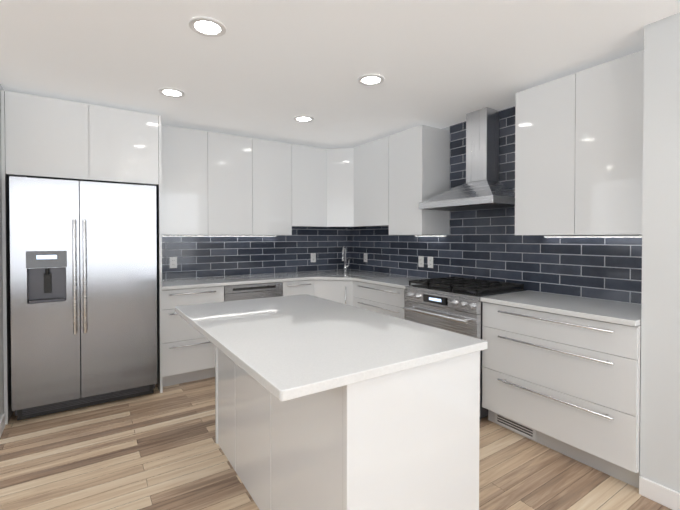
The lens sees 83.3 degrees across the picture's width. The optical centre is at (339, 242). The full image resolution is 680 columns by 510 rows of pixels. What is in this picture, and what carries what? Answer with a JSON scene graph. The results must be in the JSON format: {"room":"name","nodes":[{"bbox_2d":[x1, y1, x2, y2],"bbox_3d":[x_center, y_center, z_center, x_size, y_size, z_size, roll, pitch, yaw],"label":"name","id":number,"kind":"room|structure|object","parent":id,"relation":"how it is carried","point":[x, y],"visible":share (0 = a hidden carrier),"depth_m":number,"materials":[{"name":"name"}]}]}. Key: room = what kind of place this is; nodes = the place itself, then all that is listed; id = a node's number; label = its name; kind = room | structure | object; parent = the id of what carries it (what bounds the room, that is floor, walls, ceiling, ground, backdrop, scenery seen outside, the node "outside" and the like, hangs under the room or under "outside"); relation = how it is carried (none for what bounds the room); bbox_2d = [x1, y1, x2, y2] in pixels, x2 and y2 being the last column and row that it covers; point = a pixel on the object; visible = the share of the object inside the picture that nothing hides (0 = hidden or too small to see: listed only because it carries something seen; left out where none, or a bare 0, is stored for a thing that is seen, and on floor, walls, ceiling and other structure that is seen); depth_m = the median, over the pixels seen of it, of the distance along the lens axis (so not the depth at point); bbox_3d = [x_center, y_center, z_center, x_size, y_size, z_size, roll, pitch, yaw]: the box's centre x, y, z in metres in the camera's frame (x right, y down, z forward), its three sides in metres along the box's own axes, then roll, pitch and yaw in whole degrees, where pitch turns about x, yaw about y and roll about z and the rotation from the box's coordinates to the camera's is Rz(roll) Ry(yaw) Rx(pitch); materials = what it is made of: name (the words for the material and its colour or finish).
{"room":"kitchen","nodes":[
{"label":"kitchen","id":0,"kind":"room"},
{"bbox_2d":[0,84,3,418],"bbox_3d":[-2.579,0.089,2.874,0.120,2.440,0.900,0,1,-33],"label":"wall","id":1,"kind":"structure","parent":0,"point":[1,352],"depth_m":2.71,"materials":[{"name":"white paint"}]},
{"bbox_2d":[0,377,671,509],"bbox_3d":[-0.433,1.367,0.651,6.200,0.060,7.200,0,1,-33],"label":"floor","id":2,"kind":"structure","parent":0,"point":[156,450],"depth_m":2.25,"materials":[{"name":"brown wood"}]},
{"bbox_2d":[0,90,162,424],"bbox_3d":[-2.152,0.109,3.287,1.042,2.390,0.659,0,1,-33],"label":"surround","id":3,"kind":"object","parent":2,"relation":"on","point":[47,138],"visible":0.81,"depth_m":2.95,"materials":[{"name":"white laminate"}]},
{"bbox_2d":[9,175,156,419],"bbox_3d":[-2.114,0.411,3.233,0.940,1.787,0.780,0,1,-33],"label":"fridge","id":4,"kind":"object","parent":2,"relation":"on","point":[83,274],"visible":1,"depth_m":2.92,"materials":[{"name":"metal"}]},
{"bbox_2d":[162,286,223,386],"bbox_3d":[-1.492,0.858,3.745,0.549,0.882,0.637,0,1,-33],"label":"base cabinet","id":5,"kind":"object","parent":2,"relation":"on","point":[188,351],"visible":0.65,"depth_m":3.47,"materials":[{"name":"white plastic"}]},
{"bbox_2d":[224,282,282,301],"bbox_3d":[-1.015,0.853,4.079,0.608,0.882,0.604,0,1,-33],"label":"dishwasher","id":6,"kind":"object","parent":2,"relation":"on","point":[248,291],"visible":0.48,"depth_m":3.81,"materials":[{"name":"grey metal"}]},
{"bbox_2d":[282,280,313,295],"bbox_3d":[-0.593,0.850,4.338,0.376,0.882,0.637,0,1,-33],"label":"base cabinet","id":7,"kind":"object","parent":2,"relation":"on","point":[298,287],"visible":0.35,"depth_m":4.09,"materials":[{"name":"white plastic"}]},
{"bbox_2d":[314,280,352,305],"bbox_3d":[0.013,0.847,4.574,0.909,0.882,0.909,0,1,-33],"label":"base cabinet","id":8,"kind":"object","parent":2,"relation":"on","point":[340,291],"visible":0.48,"depth_m":4.15,"materials":[{"name":"white plastic"}]},
{"bbox_2d":[162,269,369,289],"bbox_3d":[-0.616,0.395,4.130,2.442,0.030,0.949,0,1,-33],"label":"countertop","id":9,"kind":"structure","parent":8,"relation":"on","point":[183,283],"depth_m":4.00,"materials":[{"name":"stone"}]},
{"bbox_2d":[342,246,349,271],"bbox_3d":[0.059,0.208,4.769,0.162,0.325,0.149,0,1,-33],"label":"faucet","id":10,"kind":"object","parent":9,"relation":"on","point":[344,257],"visible":1,"depth_m":4.81,"materials":[{"name":"silver metal"}]},
{"bbox_2d":[339,272,427,288],"bbox_3d":[0.544,0.396,4.021,0.624,0.030,1.110,0,1,-33],"label":"countertop","id":11,"kind":"structure","parent":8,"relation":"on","point":[392,280],"depth_m":4.00,"materials":[{"name":"stone"}]},
{"bbox_2d":[215,350,480,509],"bbox_3d":[-0.117,0.879,2.051,0.672,0.882,1.528,0,1,-33],"label":"kitchen island","id":12,"kind":"object","parent":2,"relation":"on","point":[323,404],"depth_m":1.46,"materials":[{"name":"white laminate"}]},
{"bbox_2d":[175,294,487,405],"bbox_3d":[-0.210,0.421,1.985,0.935,0.032,1.580,0,1,-33],"label":"island countertop","id":13,"kind":"structure","parent":12,"relation":"on","point":[292,347],"depth_m":1.58,"materials":[{"name":"white stone"}]},
{"bbox_2d":[353,281,403,318],"bbox_3d":[0.608,0.855,3.917,0.637,0.882,0.857,0,1,-33],"label":"base cabinet","id":14,"kind":"object","parent":2,"relation":"on","point":[386,300],"visible":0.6,"depth_m":3.74,"materials":[{"name":"white laminate"}]},
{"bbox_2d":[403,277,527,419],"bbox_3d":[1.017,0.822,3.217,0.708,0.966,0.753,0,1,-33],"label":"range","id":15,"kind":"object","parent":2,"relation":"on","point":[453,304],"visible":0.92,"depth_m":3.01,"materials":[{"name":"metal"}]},
{"bbox_2d":[482,302,640,488],"bbox_3d":[1.520,0.873,2.534,0.637,0.882,0.935,0,1,-33],"label":"base cabinet","id":16,"kind":"object","parent":2,"relation":"on","point":[569,386],"visible":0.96,"depth_m":2.28,"materials":[{"name":"white plastic"}]},
{"bbox_2d":[480,291,640,326],"bbox_3d":[1.526,0.415,2.532,0.624,0.030,0.935,0,1,-33],"label":"countertop","id":17,"kind":"structure","parent":16,"relation":"on","point":[623,313],"depth_m":2.42,"materials":[{"name":"stone"}]},
{"bbox_2d":[0,0,679,148],"bbox_3d":[-0.433,-1.143,0.620,6.200,0.080,7.200,0,1,-33],"label":"ceiling","id":18,"kind":"structure","parent":0,"point":[269,70],"depth_m":2.30,"materials":[{"name":"white paint"}]},
{"bbox_2d":[159,88,184,97],"bbox_3d":[-1.268,-1.126,2.885,0.184,0.008,0.184,0,1,-33],"label":"recessed light","id":19,"kind":"object","parent":18,"relation":"in","point":[173,92],"visible":0.98,"depth_m":2.88,"materials":[{"name":"white paint"}]},
{"bbox_2d":[189,16,225,36],"bbox_3d":[-0.687,-1.115,1.986,0.184,0.008,0.184,0,1,-33],"label":"recessed light","id":20,"kind":"object","parent":18,"relation":"in","point":[207,26],"visible":0.98,"depth_m":1.98,"materials":[{"name":"white paint"}]},
{"bbox_2d":[294,115,313,121],"bbox_3d":[-0.335,-1.134,3.524,0.184,0.008,0.184,0,1,-33],"label":"recessed light","id":21,"kind":"object","parent":18,"relation":"in","point":[302,118],"visible":0.98,"depth_m":3.52,"materials":[{"name":"white paint"}]},
{"bbox_2d":[358,74,383,85],"bbox_3d":[0.215,-1.123,2.653,0.184,0.008,0.184,0,1,-33],"label":"recessed light","id":22,"kind":"object","parent":18,"relation":"in","point":[371,79],"visible":0.98,"depth_m":2.65,"materials":[{"name":"white paint"}]},
{"bbox_2d":[640,12,679,492],"bbox_3d":[2.786,0.117,0.680,0.575,2.440,3.530,0,1,-33],"label":"wall","id":23,"kind":"structure","parent":0,"point":[660,396],"depth_m":1.93,"materials":[{"name":"white paint"}]},
{"bbox_2d":[515,50,643,234],"bbox_3d":[1.657,-0.561,2.543,0.379,1.030,0.822,0,1,-33],"label":"upper cabinet","id":24,"kind":"object","parent":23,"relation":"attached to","point":[578,153],"visible":0.76,"depth_m":2.40,"materials":[{"name":"white laminate"}]},
{"bbox_2d":[639,476,679,509],"bbox_3d":[2.541,1.291,0.533,0.014,0.095,3.530,0,1,-33],"label":"baseboard","id":25,"kind":"structure","parent":23,"relation":"attached to","point":[660,494],"depth_m":1.93,"materials":[{"name":"white paint"}]},
{"bbox_3d":[-2.387,0.080,3.600,6.200,2.440,0.100,0,1,-33],"label":"wall","id":26,"kind":"structure","parent":0,"visible":0},
{"bbox_2d":[161,124,208,234],"bbox_3d":[-1.601,-0.583,3.810,0.458,1.018,0.380,0,1,-33],"label":"upper cabinet","id":27,"kind":"object","parent":26,"relation":"attached to","point":[184,151],"depth_m":3.66,"materials":[{"name":"white plastic"}]},
{"bbox_2d":[209,132,252,234],"bbox_3d":[-1.218,-0.586,4.062,0.458,1.018,0.380,0,1,-33],"label":"upper cabinet","id":28,"kind":"object","parent":26,"relation":"attached to","point":[213,183],"depth_m":3.90,"materials":[{"name":"white laminate"}]},
{"bbox_2d":[162,227,350,279],"bbox_3d":[-0.877,0.059,4.530,2.455,0.660,0.008,0,1,-33],"label":"wall tile","id":29,"kind":"structure","parent":26,"relation":"attached to","point":[205,256],"depth_m":4.46,"materials":[{"name":"blue tile"}]},
{"bbox_2d":[169,257,176,267],"bbox_3d":[-1.727,0.211,3.962,0.072,0.116,0.008,0,1,-33],"label":"electrical outlet","id":30,"kind":"object","parent":29,"relation":"attached to","point":[173,262],"visible":1,"depth_m":3.96,"materials":[{"name":"white plastic"}]},
{"bbox_2d":[311,253,315,261],"bbox_3d":[-0.341,0.199,4.876,0.072,0.116,0.008,0,1,-33],"label":"electrical outlet","id":31,"kind":"object","parent":29,"relation":"attached to","point":[313,257],"visible":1,"depth_m":4.87,"materials":[{"name":"white plastic"}]},
{"bbox_2d":[253,138,291,234],"bbox_3d":[-0.836,-0.590,4.314,0.458,1.018,0.380,0,1,-33],"label":"upper cabinet","id":32,"kind":"object","parent":26,"relation":"attached to","point":[272,160],"depth_m":4.15,"materials":[{"name":"white laminate"}]},
{"bbox_2d":[162,235,641,236],"bbox_3d":[0.076,-0.050,3.094,2.402,0.021,3.412,0,1,-33],"label":"strips","id":33,"kind":"object","parent":32,"relation":"attached to","point":[424,235],"visible":0.71,"depth_m":3.83,"materials":[{"name":"white plastic"}]},
{"bbox_2d":[292,144,326,226],"bbox_3d":[-0.450,-0.642,4.568,0.463,0.920,0.379,0,1,-33],"label":"upper cabinet","id":34,"kind":"object","parent":26,"relation":"attached to","point":[309,186],"visible":0.75,"depth_m":4.41,"materials":[{"name":"white laminate"}]},
{"bbox_2d":[322,148,363,227],"bbox_3d":[0.055,-0.644,4.762,0.610,0.920,0.610,0,1,-33],"label":"upper cabinet","id":35,"kind":"object","parent":26,"relation":"attached to","point":[340,187],"visible":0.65,"depth_m":4.50,"materials":[{"name":"white laminate"}]},
{"bbox_3d":[2.141,0.097,2.272,0.100,2.440,7.100,0,1,-33],"label":"wall","id":36,"kind":"structure","parent":0,"visible":0},
{"bbox_2d":[354,136,388,226],"bbox_3d":[0.487,-0.639,4.317,0.379,0.920,0.625,0,1,-33],"label":"upper cabinet","id":37,"kind":"object","parent":36,"relation":"attached to","point":[371,184],"visible":0.71,"depth_m":4.18,"materials":[{"name":"white laminate"}]},
{"bbox_2d":[389,125,449,234],"bbox_3d":[0.791,-0.583,3.857,0.379,1.020,0.475,0,1,-33],"label":"upper cabinet","id":38,"kind":"object","parent":36,"relation":"attached to","point":[419,164],"visible":1,"depth_m":3.69,"materials":[{"name":"white laminate"}]},
{"bbox_2d":[419,107,514,210],"bbox_3d":[1.119,-0.713,3.266,0.478,0.842,0.760,0,1,-33],"label":"range hood","id":39,"kind":"object","parent":36,"relation":"attached to","point":[482,187],"visible":0.81,"depth_m":3.25,"materials":[{"name":"metal"}]},
{"bbox_2d":[351,106,641,303],"bbox_3d":[1.099,-0.372,3.749,0.008,1.540,3.462,0,1,-33],"label":"wall tile","id":40,"kind":"structure","parent":36,"relation":"attached to","point":[485,244],"depth_m":3.27,"materials":[{"name":"blue tile"}]},
{"bbox_2d":[418,256,423,266],"bbox_3d":[0.867,0.209,4.093,0.008,0.116,0.072,0,1,-33],"label":"electrical outlet","id":41,"kind":"object","parent":40,"relation":"attached to","point":[420,261],"visible":1,"depth_m":4.09,"materials":[{"name":"white plastic"}]},
{"bbox_2d":[428,257,432,267],"bbox_3d":[0.941,0.211,3.981,0.008,0.116,0.072,0,1,-33],"label":"electrical outlet","id":42,"kind":"object","parent":40,"relation":"attached to","point":[430,262],"visible":1,"depth_m":3.98,"materials":[{"name":"white plastic"}]}
]}

